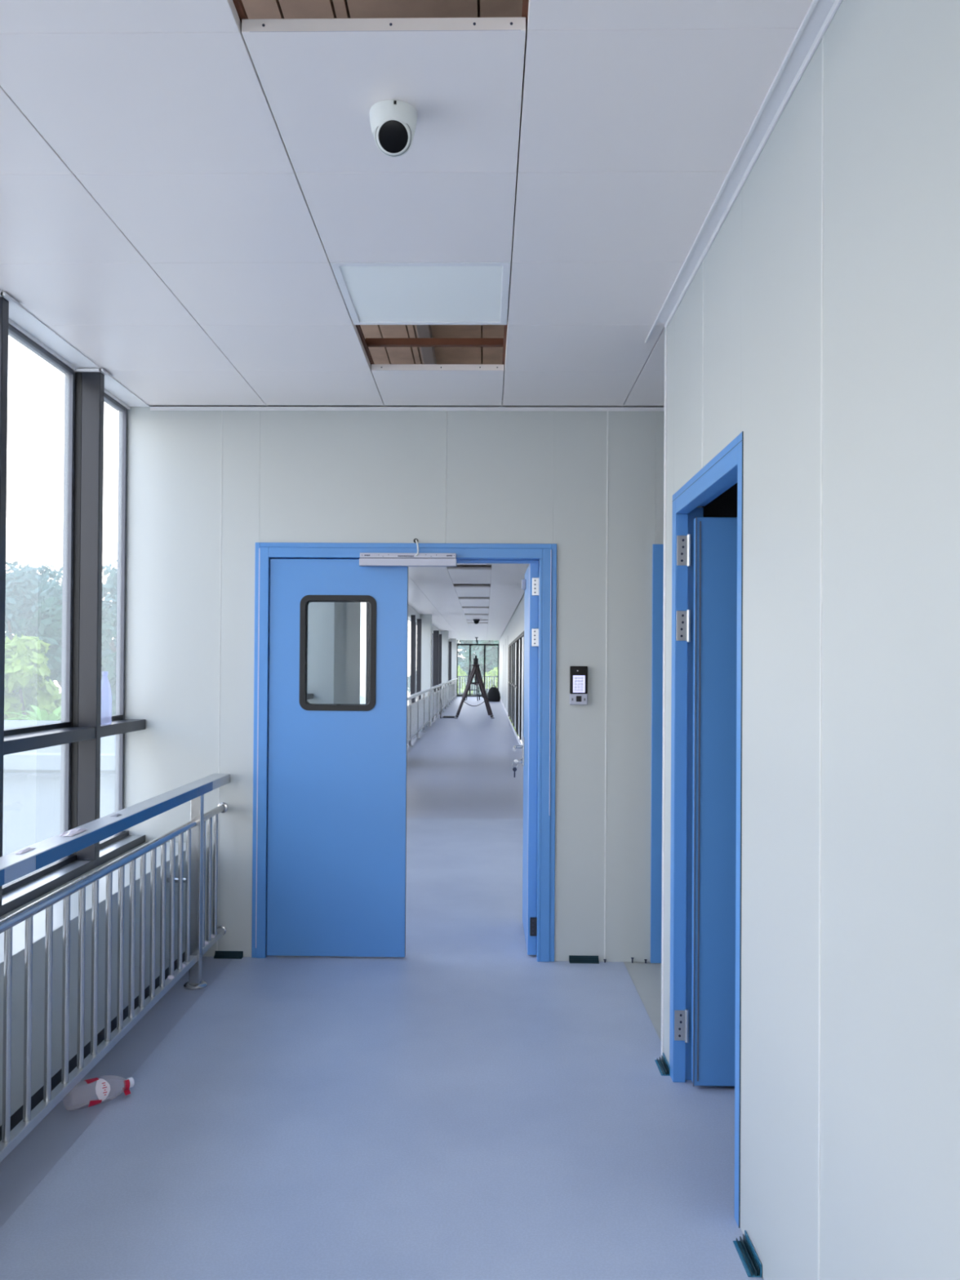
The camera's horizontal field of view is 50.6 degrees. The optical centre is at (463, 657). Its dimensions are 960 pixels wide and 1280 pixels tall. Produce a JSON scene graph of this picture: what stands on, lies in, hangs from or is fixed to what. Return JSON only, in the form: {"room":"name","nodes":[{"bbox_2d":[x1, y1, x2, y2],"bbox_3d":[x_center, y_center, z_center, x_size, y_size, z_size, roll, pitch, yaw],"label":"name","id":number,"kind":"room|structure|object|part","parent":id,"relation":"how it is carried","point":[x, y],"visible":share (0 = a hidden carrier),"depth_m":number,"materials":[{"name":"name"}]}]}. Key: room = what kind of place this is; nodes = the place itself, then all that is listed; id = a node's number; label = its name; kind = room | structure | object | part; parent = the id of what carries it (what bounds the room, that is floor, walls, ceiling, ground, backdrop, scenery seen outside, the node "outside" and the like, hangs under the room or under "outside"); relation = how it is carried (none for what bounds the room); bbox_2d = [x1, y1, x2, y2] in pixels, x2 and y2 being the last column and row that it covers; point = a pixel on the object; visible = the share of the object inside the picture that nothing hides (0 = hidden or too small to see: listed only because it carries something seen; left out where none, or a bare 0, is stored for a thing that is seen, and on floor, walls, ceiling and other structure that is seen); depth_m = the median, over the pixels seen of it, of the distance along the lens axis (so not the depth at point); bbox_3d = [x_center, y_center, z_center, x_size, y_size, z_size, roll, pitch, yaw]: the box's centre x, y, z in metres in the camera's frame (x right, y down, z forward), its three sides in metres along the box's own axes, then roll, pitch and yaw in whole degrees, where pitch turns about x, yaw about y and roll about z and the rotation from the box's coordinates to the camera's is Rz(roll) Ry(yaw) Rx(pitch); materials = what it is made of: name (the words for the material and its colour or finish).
{"room":"hospital corridor","nodes":[
{"label":"hospital corridor","id":0,"kind":"room"},
{"bbox_2d":[0,842,186,1126],"bbox_3d":[-1.657,2.868,1.178,0.475,3.965,7.742,0,-1,1],"label":"wall","id":1,"kind":"structure","parent":0,"point":[39,918],"depth_m":3.56,"materials":[{"name":"white paint"}]},
{"bbox_2d":[0,292,146,916],"bbox_3d":[-1.694,-0.464,2.712,0.172,2.724,4.742,0,-1,1],"label":"window","id":2,"kind":"structure","parent":1,"relation":"in","point":[82,726],"depth_m":4.42,"materials":[{"name":"paint"}]},
{"bbox_3d":[-1.651,-0.192,3.548,0.082,2.129,0.050,0,-1,1],"label":"post","id":3,"kind":"part","parent":2,"relation":"part of","materials":[{"name":"metal"}]},
{"bbox_3d":[-1.728,-0.463,4.002,0.038,1.579,0.900,0,-1,1],"label":"frame","id":4,"kind":"part","parent":2,"relation":"part of","materials":[{"name":"metal"}]},
{"bbox_3d":[-1.735,0.602,3.992,0.038,0.550,0.900,0,-1,1],"label":"frame","id":5,"kind":"part","parent":2,"relation":"part of","materials":[{"name":"metal"}]},
{"bbox_3d":[-1.715,0.882,2.700,0.148,0.032,4.742,0,-1,1],"label":"sill","id":6,"kind":"part","parent":2,"relation":"part of","materials":[{"name":"silver metal"}]},
{"bbox_3d":[-1.631,-0.183,4.448,0.082,2.129,0.050,0,-1,1],"label":"post","id":7,"kind":"part","parent":2,"relation":"part of","materials":[{"name":"metal"}]},
{"bbox_3d":[-1.712,-0.455,4.768,0.038,1.579,0.632,0,-1,1],"label":"frame","id":8,"kind":"part","parent":2,"relation":"part of","materials":[{"name":"metal"}]},
{"bbox_3d":[-1.719,0.609,4.758,0.038,0.550,0.632,0,-1,1],"label":"frame","id":9,"kind":"part","parent":2,"relation":"part of","materials":[{"name":"metal"}]},
{"bbox_2d":[0,951,185,1141],"bbox_3d":[-1.441,1.412,1.188,0.045,0.079,7.741,0,-1,1],"label":"baseboard","id":10,"kind":"structure","parent":1,"relation":"attached to","point":[37,1097],"depth_m":3.57,"materials":[{"name":"black rubber"}]},
{"bbox_2d":[0,697,764,1279],"bbox_3d":[0.805,1.754,23.072,4.150,0.150,51.800,0,-1,1],"label":"floor","id":11,"kind":"structure","parent":0,"point":[464,1105],"depth_m":3.25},
{"bbox_2d":[84,1077,134,1106],"bbox_3d":[-1.203,1.433,3.365,0.226,0.088,0.087,1,-1,-43],"label":"plastic bottle","id":12,"kind":"object","parent":11,"relation":"on","point":[102,1087],"visible":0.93,"depth_m":3.34,"materials":[{"name":"white plastic"}]},
{"bbox_2d":[0,773,230,1162],"bbox_3d":[-1.272,1.017,3.238,0.180,0.911,3.641,0,-1,1],"label":"railing","id":13,"kind":"object","parent":11,"relation":"on","point":[13,866],"visible":1,"depth_m":3.52,"materials":[{"name":"silver metal"}]},
{"bbox_2d":[14,847,35,853],"bbox_3d":[-1.260,0.555,2.922,0.021,0.006,0.090,0,-1,1],"label":"paper scrap","id":14,"kind":"object","parent":13,"relation":"on","point":[28,849],"visible":1,"depth_m":2.90,"materials":[{"name":"white paper"}]},
{"bbox_2d":[59,827,87,836],"bbox_3d":[-1.243,0.555,3.242,0.041,0.012,0.130,0,-1,1],"label":"paper scrap","id":15,"kind":"object","parent":13,"relation":"on","point":[73,832],"visible":1,"depth_m":3.22,"materials":[{"name":"white paper"}]},
{"bbox_3d":[-1.240,1.341,3.229,0.032,0.028,3.629,0,-1,1],"label":"rail","id":16,"kind":"part","parent":13,"relation":"part of","materials":[{"name":"silver metal"}]},
{"bbox_3d":[-1.236,0.731,3.235,0.033,0.033,3.629,0,-1,1],"label":"rail","id":17,"kind":"part","parent":13,"relation":"part of","materials":[{"name":"silver metal"}]},
{"bbox_3d":[-1.243,0.584,3.242,0.085,0.045,3.641,0,-1,1],"label":"handrail","id":18,"kind":"part","parent":13,"relation":"part of","materials":[{"name":"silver metal"}]},
{"bbox_3d":[-1.206,1.053,4.588,0.048,0.866,0.048,0,-1,1],"label":"post","id":19,"kind":"part","parent":13,"relation":"part of","materials":[{"name":"silver metal"}]},
{"bbox_2d":[213,951,243,959],"bbox_3d":[-1.165,1.476,5.036,0.140,0.030,0.032,0,-1,1],"label":"clip","id":20,"kind":"object","parent":11,"relation":"on","point":[218,954],"visible":1,"depth_m":5.04,"materials":[{"name":"black plastic"}]},
{"bbox_2d":[443,715,454,718],"bbox_3d":[-0.412,1.711,29.075,0.320,0.035,0.550,0,-1,1],"label":"board","id":21,"kind":"object","parent":11,"relation":"on","point":[444,717],"visible":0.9,"depth_m":28.80,"materials":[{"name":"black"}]},
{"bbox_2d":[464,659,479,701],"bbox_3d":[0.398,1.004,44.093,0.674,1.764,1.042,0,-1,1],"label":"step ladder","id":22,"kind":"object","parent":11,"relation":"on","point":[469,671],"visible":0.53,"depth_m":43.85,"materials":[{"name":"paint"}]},
{"bbox_3d":[0.192,1.000,43.798,0.274,1.761,0.443,0,-1,1],"label":"rail","id":23,"kind":"part","parent":22,"relation":"part of","materials":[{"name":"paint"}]},
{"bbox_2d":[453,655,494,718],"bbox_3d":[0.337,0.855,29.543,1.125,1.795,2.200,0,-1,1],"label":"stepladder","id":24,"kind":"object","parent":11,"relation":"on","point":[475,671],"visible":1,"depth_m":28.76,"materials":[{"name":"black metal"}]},
{"bbox_2d":[487,684,500,702],"bbox_3d":[1.286,1.528,42.969,0.570,0.692,0.570,0,-1,1],"label":"bag","id":25,"kind":"object","parent":11,"relation":"on","point":[493,695],"visible":0.91,"depth_m":42.76,"materials":[{"name":"fabric"}]},
{"bbox_2d":[568,955,599,963],"bbox_3d":[0.594,1.488,4.998,0.145,0.030,0.032,0,-1,1],"label":"clip","id":26,"kind":"object","parent":11,"relation":"on","point":[572,958],"visible":1,"depth_m":5.00,"materials":[{"name":"black plastic"}]},
{"bbox_2d":[654,1052,670,1075],"bbox_3d":[0.722,1.476,3.686,0.032,0.030,0.140,0,-1,1],"label":"clip","id":27,"kind":"object","parent":11,"relation":"on","point":[662,1064],"visible":1,"depth_m":3.67,"materials":[{"name":"teal plastic"}]},
{"bbox_2d":[733,1230,761,1277],"bbox_3d":[0.697,1.464,2.497,0.032,0.030,0.150,0,-1,1],"label":"clip","id":28,"kind":"object","parent":11,"relation":"on","point":[749,1259],"visible":1,"depth_m":2.49,"materials":[{"name":"teal plastic"}]},
{"bbox_2d":[307,602,456,725],"bbox_3d":[-1.050,1.755,27.084,0.570,6.700,43.858,0,-1,1],"label":"wall","id":29,"kind":"structure","parent":0,"point":[333,628],"depth_m":10.52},
{"bbox_2d":[306,693,313,699],"bbox_3d":[-1.589,-0.415,7.611,0.172,2.724,4.858,0,-1,1],"label":"window","id":30,"kind":"structure","parent":29,"relation":"in","point":[309,695],"depth_m":9.86,"materials":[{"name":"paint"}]},
{"bbox_2d":[365,602,457,746],"bbox_3d":[-0.851,0.480,30.602,0.361,2.520,36.900,0,-1,1],"label":"window","id":31,"kind":"structure","parent":29,"relation":"in","point":[415,647],"depth_m":22.73,"materials":[{"name":"paint"}]},
{"bbox_3d":[-1.223,0.030,13.259,0.090,1.960,0.060,0,-1,1],"label":"post","id":32,"kind":"part","parent":31,"relation":"part of","materials":[{"name":"paint"}]},
{"bbox_3d":[-0.971,1.189,18.464,0.048,0.866,0.048,0,-1,1],"label":"post","id":33,"kind":"part","parent":31,"relation":"part of","materials":[{"name":"silver metal"}]},
{"bbox_3d":[-1.047,0.106,21.067,0.090,1.960,0.080,0,-1,1],"label":"post","id":34,"kind":"part","parent":31,"relation":"part of","materials":[{"name":"metal"}]},
{"bbox_3d":[-1.144,0.144,24.029,0.050,1.940,0.060,0,-1,1],"label":"frame","id":35,"kind":"part","parent":31,"relation":"part of","materials":[{"name":"metal"}]},
{"bbox_3d":[-0.927,1.209,20.514,0.048,0.866,0.048,0,-1,1],"label":"post","id":36,"kind":"part","parent":31,"relation":"part of","materials":[{"name":"silver metal"}]},
{"bbox_3d":[-0.996,0.123,22.766,0.100,1.960,0.080,0,-1,1],"label":"post","id":37,"kind":"part","parent":31,"relation":"part of","materials":[{"name":"metal"}]},
{"bbox_3d":[-0.883,1.229,22.563,0.048,0.866,0.048,0,-1,1],"label":"post","id":38,"kind":"part","parent":31,"relation":"part of","materials":[{"name":"silver metal"}]},
{"bbox_3d":[-0.840,1.249,24.612,0.048,0.866,0.048,0,-1,1],"label":"post","id":39,"kind":"part","parent":31,"relation":"part of","materials":[{"name":"silver metal"}]},
{"bbox_3d":[-0.717,0.998,30.508,0.033,0.033,36.588,0,-1,1],"label":"rail","id":40,"kind":"part","parent":31,"relation":"part of","materials":[{"name":"silver metal"}]},
{"bbox_3d":[-0.715,1.285,30.511,0.106,0.911,36.600,0,-1,1],"label":"railing","id":41,"kind":"part","parent":31,"relation":"part of","materials":[{"name":"silver metal"}]},
{"bbox_3d":[-0.723,0.852,30.515,0.085,0.045,36.600,0,-1,1],"label":"handrail","id":42,"kind":"part","parent":31,"relation":"part of","materials":[{"name":"silver metal"}]},
{"bbox_3d":[-0.974,0.223,32.027,0.050,1.940,0.060,0,-1,1],"label":"frame","id":43,"kind":"part","parent":31,"relation":"part of","materials":[{"name":"metal"}]},
{"bbox_3d":[-0.796,1.269,26.662,0.048,0.866,0.048,0,-1,1],"label":"post","id":44,"kind":"part","parent":31,"relation":"part of","materials":[{"name":"silver metal"}]},
{"bbox_3d":[-0.810,0.195,30.073,0.160,1.960,0.100,0,-1,1],"label":"post","id":45,"kind":"part","parent":31,"relation":"part of","materials":[{"name":"metal"}]},
{"bbox_3d":[-0.753,1.290,28.711,0.048,0.866,0.048,0,-1,1],"label":"post","id":46,"kind":"part","parent":31,"relation":"part of","materials":[{"name":"silver metal"}]},
{"bbox_3d":[-0.709,1.310,30.761,0.048,0.866,0.048,0,-1,1],"label":"post","id":47,"kind":"part","parent":31,"relation":"part of","materials":[{"name":"silver metal"}]},
{"bbox_3d":[-0.762,0.227,33.273,0.100,1.960,0.100,0,-1,1],"label":"post","id":48,"kind":"part","parent":31,"relation":"part of","materials":[{"name":"metal"}]},
{"bbox_3d":[-0.619,0.288,39.571,0.120,1.960,0.100,0,-1,1],"label":"post","id":49,"kind":"part","parent":31,"relation":"part of","materials":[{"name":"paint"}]},
{"bbox_3d":[-0.554,0.323,43.070,0.100,1.960,0.100,0,-1,1],"label":"post","id":50,"kind":"part","parent":31,"relation":"part of","materials":[{"name":"metal"}]},
{"bbox_2d":[123,407,664,962],"bbox_3d":[0.408,0.117,5.083,4.200,2.771,0.102,0,-1,1],"label":"wall","id":51,"kind":"structure","parent":0,"point":[204,487],"depth_m":5.06,"materials":[{"name":"white paint"}]},
{"bbox_2d":[0,289,150,409],"bbox_3d":[-1.703,-1.289,1.220,0.115,0.024,7.741,0,-1,1],"label":"trim","id":52,"kind":"structure","parent":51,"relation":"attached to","point":[21,319],"depth_m":4.16,"materials":[{"name":"white metal"}]},
{"bbox_2d":[251,542,556,961],"bbox_3d":[-0.286,0.469,5.412,1.500,2.063,0.769,0,-1,1],"label":"door","id":53,"kind":"structure","parent":51,"relation":"in","point":[329,832],"depth_m":5.05,"materials":[{"name":"blue metal"}]},
{"bbox_2d":[359,552,456,566],"bbox_3d":[-0.273,-0.480,5.013,0.478,0.064,0.046,0,-1,1],"label":"lock","id":54,"kind":"object","parent":53,"relation":"attached to","point":[366,559],"visible":1,"depth_m":4.99,"materials":[{"name":"metal"}]},
{"bbox_2d":[511,759,519,777],"bbox_3d":[0.295,0.621,5.679,0.047,0.102,0.006,0,-1,1],"label":"bunch","id":55,"kind":"object","parent":53,"relation":"hanging from","point":[514,769],"visible":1,"depth_m":5.68,"materials":[{"name":"silver metal"}]},
{"bbox_3d":[0.312,0.527,5.682,0.054,0.160,0.040,0,-1,1],"label":"handle","id":56,"kind":"part","parent":53,"relation":"part of","materials":[{"name":"silver metal"}]},
{"bbox_2d":[150,406,664,411],"bbox_3d":[0.474,-1.230,5.037,4.083,0.018,0.014,0,-1,1],"label":"trim","id":57,"kind":"structure","parent":51,"relation":"attached to","point":[152,408],"depth_m":5.05,"materials":[{"name":"white metal"}]},
{"bbox_2d":[413,538,418,556],"bbox_3d":[-0.232,-0.543,5.027,0.023,0.096,0.074,0,-1,-11],"label":"cable","id":58,"kind":"object","parent":51,"relation":"attached to","point":[415,540],"visible":1,"depth_m":5.01,"materials":[{"name":"white plastic"}]},
{"bbox_2d":[569,666,587,704],"bbox_3d":[0.569,0.139,5.014,0.087,0.190,0.028,0,-1,1],"label":"terminal","id":59,"kind":"object","parent":51,"relation":"attached to","point":[578,674],"visible":1,"depth_m":5.00,"materials":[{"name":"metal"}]},
{"bbox_3d":[0.569,0.208,5.014,0.087,0.054,0.026,0,-1,1],"label":"panel","id":60,"kind":"part","parent":59,"relation":"part of","materials":[{"name":"metal"}]},
{"bbox_2d":[650,544,663,963],"bbox_3d":[1.404,0.477,5.049,0.951,2.063,0.109,0,-1,1],"label":"door","id":61,"kind":"structure","parent":51,"relation":"in","point":[657,549],"depth_m":5.00,"materials":[{"name":"blue metal"}]},
{"bbox_2d":[0,0,812,640],"bbox_3d":[0.747,-1.419,22.870,4.500,0.709,52.270,0,-1,1],"label":"ceiling","id":62,"kind":"structure","parent":0,"point":[182,182],"depth_m":2.75,"materials":[{"name":"white metal"}]},
{"bbox_2d":[232,0,373,365],"bbox_3d":[-0.485,-1.335,1.190,0.044,0.046,7.732,0,-1,1],"label":"rail","id":63,"kind":"object","parent":62,"relation":"attached to","point":[239,6],"visible":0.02,"depth_m":2.13,"materials":[{"name":"orange metal"}]},
{"bbox_2d":[262,22,512,31],"bbox_3d":[-0.160,-1.286,2.067,0.553,0.026,0.004,0,-1,1],"label":"panel lip","id":64,"kind":"object","parent":62,"relation":"attached to","point":[474,23],"visible":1,"depth_m":2.06,"materials":[{"name":"white metal"}]},
{"bbox_2d":[368,99,417,157],"bbox_3d":[-0.163,-1.217,2.367,0.112,0.104,0.114,0,-1,1],"label":"security camera","id":65,"kind":"object","parent":62,"relation":"attached to","point":[393,122],"visible":1,"depth_m":2.33,"materials":[{"name":"white plastic"}]},
{"bbox_2d":[330,262,511,324],"bbox_3d":[-0.132,-1.272,3.543,0.579,0.030,0.587,0,-1,1],"label":"recessed light","id":66,"kind":"object","parent":62,"relation":"in","point":[423,293],"visible":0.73,"depth_m":3.51,"materials":[{"name":"white plastic"}]},
{"bbox_2d":[416,324,436,364],"bbox_3d":[-0.147,-1.725,8.372,0.065,0.070,7.700,0,-1,1],"label":"duct","id":67,"kind":"object","parent":62,"relation":"attached to","point":[428,357],"visible":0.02,"depth_m":5.66,"materials":[{"name":"grey metal"}]},
{"bbox_2d":[472,618,479,623],"bbox_3d":[0.351,-0.958,27.410,0.188,0.130,0.188,0,-1,1],"label":"camera","id":68,"kind":"object","parent":62,"relation":"attached to","point":[475,620],"visible":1,"depth_m":27.35,"materials":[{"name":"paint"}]},
{"bbox_2d":[502,0,528,399],"bbox_3d":[0.122,-1.331,1.177,0.044,0.046,7.732,0,-1,1],"label":"rail","id":69,"kind":"object","parent":62,"relation":"attached to","point":[525,2],"visible":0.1,"depth_m":2.70,"materials":[{"name":"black metal"}]},
{"bbox_2d":[365,337,503,346],"bbox_3d":[-0.116,-1.315,4.247,0.585,0.028,0.030,0,-1,1],"label":"rail","id":70,"kind":"object","parent":69,"relation":"attached to","point":[371,342],"visible":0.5,"depth_m":4.23,"materials":[{"name":"orange metal"}]},
{"bbox_2d":[456,636,499,697],"bbox_3d":[0.564,0.353,49.073,2.540,3.450,0.150,0,-1,1],"label":"wall","id":71,"kind":"structure","parent":0,"point":[486,637],"depth_m":48.99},
{"bbox_2d":[456,640,498,696],"bbox_3d":[0.692,0.529,49.053,2.020,2.741,0.080,0,-1,1],"label":"window","id":72,"kind":"structure","parent":71,"relation":"in","point":[477,644],"depth_m":49.01,"materials":[{"name":"black metal"}]},
{"bbox_2d":[498,593,538,717],"bbox_3d":[1.313,0.071,27.050,0.106,3.300,43.858,0,-1,1],"label":"wall","id":73,"kind":"structure","parent":0,"point":[514,628],"depth_m":31.19,"materials":[{"name":"paint"}]},
{"bbox_2d":[500,698,522,749],"bbox_3d":[1.239,1.674,26.986,0.029,0.090,43.758,0,-1,1],"label":"baseboard","id":74,"kind":"structure","parent":73,"relation":"attached to","point":[505,710],"depth_m":24.98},
{"bbox_2d":[508,631,524,742],"bbox_3d":[1.214,0.623,23.725,0.056,2.068,11.500,0,-1,1],"label":"window","id":75,"kind":"structure","parent":73,"relation":"in","point":[516,648],"depth_m":21.59,"materials":[{"name":"black metal"}]},
{"bbox_3d":[1.334,0.713,29.348,0.055,1.999,0.150,0,-1,1],"label":"frame post","id":76,"kind":"part","parent":75,"relation":"part of","materials":[{"name":"black metal"}]},
{"bbox_3d":[1.297,0.696,27.623,0.055,1.999,0.100,0,-1,1],"label":"frame post","id":77,"kind":"part","parent":75,"relation":"part of","materials":[{"name":"black metal"}]},
{"bbox_3d":[1.259,0.678,25.824,0.055,1.999,0.100,0,-1,1],"label":"frame post","id":78,"kind":"part","parent":75,"relation":"part of","materials":[{"name":"black metal"}]},
{"bbox_3d":[1.227,0.663,24.324,0.055,1.999,0.100,0,-1,1],"label":"frame post","id":79,"kind":"part","parent":75,"relation":"part of","materials":[{"name":"black metal"}]},
{"bbox_3d":[1.184,0.644,22.325,0.055,1.999,0.100,0,-1,1],"label":"frame post","id":80,"kind":"part","parent":75,"relation":"part of","materials":[{"name":"black metal"}]},
{"bbox_3d":[1.170,0.637,21.635,0.055,1.999,0.120,0,-1,1],"label":"frame post","id":81,"kind":"part","parent":75,"relation":"part of","materials":[{"name":"black metal"}]},
{"bbox_3d":[1.133,0.620,19.910,0.055,1.999,0.070,0,-1,1],"label":"frame post","id":82,"kind":"part","parent":75,"relation":"part of","materials":[{"name":"black metal"}]},
{"bbox_3d":[1.093,0.601,18.026,0.055,1.999,0.100,0,-1,1],"label":"frame post","id":83,"kind":"part","parent":75,"relation":"part of","materials":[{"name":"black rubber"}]},
{"bbox_2d":[702,483,737,517],"bbox_3d":[2.184,0.087,2.253,2.728,2.800,3.000,0,-1,1],"label":"wall","id":84,"kind":"structure","parent":0,"point":[725,505],"depth_m":3.69,"materials":[{"name":"black"}]},
{"bbox_2d":[663,0,959,1279],"bbox_3d":[0.733,-0.190,0.547,0.102,3.300,6.522,0,-1,1],"label":"wall","id":85,"kind":"structure","parent":0,"point":[819,323],"depth_m":1.89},
{"bbox_2d":[661,322,666,1056],"bbox_3d":[0.764,0.121,3.793,0.035,2.741,0.035,0,-1,1],"label":"trim","id":86,"kind":"structure","parent":85,"relation":"attached to","point":[665,327],"depth_m":3.78,"materials":[{"name":"metal"}]},
{"bbox_2d":[669,431,743,1227],"bbox_3d":[1.198,0.453,3.130,0.932,2.071,0.991,0,-1,1],"label":"door","id":87,"kind":"structure","parent":85,"relation":"in","point":[705,1023],"depth_m":3.51,"materials":[{"name":"blue metal"}]},
{"bbox_2d":[644,0,842,342],"bbox_3d":[0.669,-1.270,0.654,0.048,0.020,6.712,0,-1,1],"label":"trim","id":88,"kind":"structure","parent":85,"relation":"attached to","point":[820,14],"depth_m":2.46,"materials":[{"name":"white metal"}]},
{"bbox_3d":[0.697,2.046,49.754,3.700,0.180,1.250,0,-1,1],"label":"floor","id":89,"kind":"structure","parent":0,"visible":0},
{"bbox_2d":[457,675,497,694],"bbox_3d":[0.710,1.450,50.184,3.500,1.020,0.040,0,-1,1],"label":"balcony railing","id":90,"kind":"object","parent":89,"relation":"on","point":[459,693],"visible":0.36,"depth_m":50.17,"materials":[{"name":"metal"}]},
{"bbox_3d":[0.714,0.960,50.189,3.500,0.040,0.040,0,-1,1],"label":"rail","id":91,"kind":"part","parent":90,"relation":"part of","materials":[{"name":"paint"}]},
{"label":"outside","id":92,"kind":"structure","parent":0,"visible":0},
{"bbox_2d":[360,697,522,744],"bbox_3d":[-13.649,5.487,65.254,150.000,0.200,190.000,0,-1,1],"label":"ground","id":93,"kind":"structure","parent":92,"point":[362,700],"depth_m":140.61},
{"bbox_2d":[4,626,23,637],"bbox_3d":[-20.157,0.654,45.569,4.182,9.320,6.038,1,-1,-28],"label":"leafy tree","id":94,"kind":"object","parent":93,"relation":"on","point":[20,632],"visible":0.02,"depth_m":45.15,"materials":[{"name":"green plant"}]},
{"bbox_2d":[4,634,61,720],"bbox_3d":[-10.280,2.233,23.829,2.085,5.575,2.321,0,-1,22],"label":"leafy tree","id":95,"kind":"object","parent":93,"relation":"on","point":[25,671],"visible":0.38,"depth_m":23.40,"materials":[{"name":"green plant"}]},
{"bbox_2d":[4,705,61,720],"bbox_3d":[-8.575,2.998,20.902,1.748,3.991,1.683,0,-1,1],"label":"shrub","id":96,"kind":"object","parent":93,"relation":"on","point":[42,715],"visible":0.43,"depth_m":20.71,"materials":[{"name":"green plant"}]},
{"bbox_2d":[4,560,62,693],"bbox_3d":[-15.681,0.837,35.783,5.337,8.523,3.905,0,-1,1],"label":"leafy tree","id":97,"kind":"object","parent":93,"relation":"on","point":[23,589],"visible":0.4,"depth_m":34.64,"materials":[{"name":"green plant"}]},
{"bbox_2d":[2,720,115,885],"bbox_3d":[-8.990,3.004,15.596,13.600,3.870,9.140,0,-1,1],"label":"building","id":98,"kind":"structure","parent":93,"relation":"on","point":[31,778],"depth_m":11.09,"materials":[{"name":"white"}]},
{"bbox_2d":[13,596,116,706],"bbox_3d":[-10.686,1.641,27.541,3.588,6.824,3.904,0,-1,33],"label":"leafy tree","id":99,"kind":"object","parent":93,"relation":"on","point":[46,621],"visible":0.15,"depth_m":27.14,"materials":[{"name":"green plant"}]},
{"bbox_2d":[39,559,117,698],"bbox_3d":[-11.347,0.941,32.792,4.640,8.318,3.551,0,-1,1],"label":"leafy tree","id":100,"kind":"object","parent":93,"relation":"on","point":[110,586],"visible":0.06,"depth_m":32.32,"materials":[{"name":"green plant"}]},
{"bbox_2d":[101,651,116,716],"bbox_3d":[-7.633,2.443,22.609,2.555,5.170,2.388,0,-1,24],"label":"leafy tree","id":101,"kind":"object","parent":93,"relation":"on","point":[108,662],"visible":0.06,"depth_m":22.35,"materials":[{"name":"green plant"}]},
{"bbox_2d":[107,604,115,652],"bbox_3d":[-14.275,1.385,40.728,5.360,7.960,5.100,0,-1,1],"label":"leafy tree","id":102,"kind":"object","parent":93,"relation":"on","point":[114,637],"visible":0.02,"depth_m":39.85,"materials":[{"name":"green plant"}]},
{"bbox_2d":[407,640,481,698],"bbox_3d":[-1.074,0.839,75.932,6.157,9.498,6.519,0,-1,31],"label":"leafy tree","id":103,"kind":"object","parent":93,"relation":"on","point":[464,647],"visible":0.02,"depth_m":75.04,"materials":[{"name":"green plant"}]},
{"bbox_2d":[457,664,473,694],"bbox_3d":[-0.952,3.022,59.076,3.130,5.240,3.033,1,-1,-27],"label":"leafy shrub","id":104,"kind":"object","parent":93,"relation":"on","point":[462,686],"visible":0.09,"depth_m":58.73,"materials":[{"name":"green plant"}]},
{"bbox_2d":[457,640,498,693],"bbox_3d":[2.771,0.693,66.668,6.841,9.664,6.664,0,-1,25],"label":"leafy tree","id":105,"kind":"object","parent":93,"relation":"on","point":[491,651],"visible":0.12,"depth_m":64.74,"materials":[{"name":"green plant"}]},
{"bbox_2d":[482,666,519,737],"bbox_3d":[2.880,3.007,58.023,3.164,4.870,3.347,0,-1,29],"label":"leafy shrub","id":106,"kind":"object","parent":93,"relation":"on","point":[494,672],"visible":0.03,"depth_m":57.22,"materials":[{"name":"green plant"}]}
]}

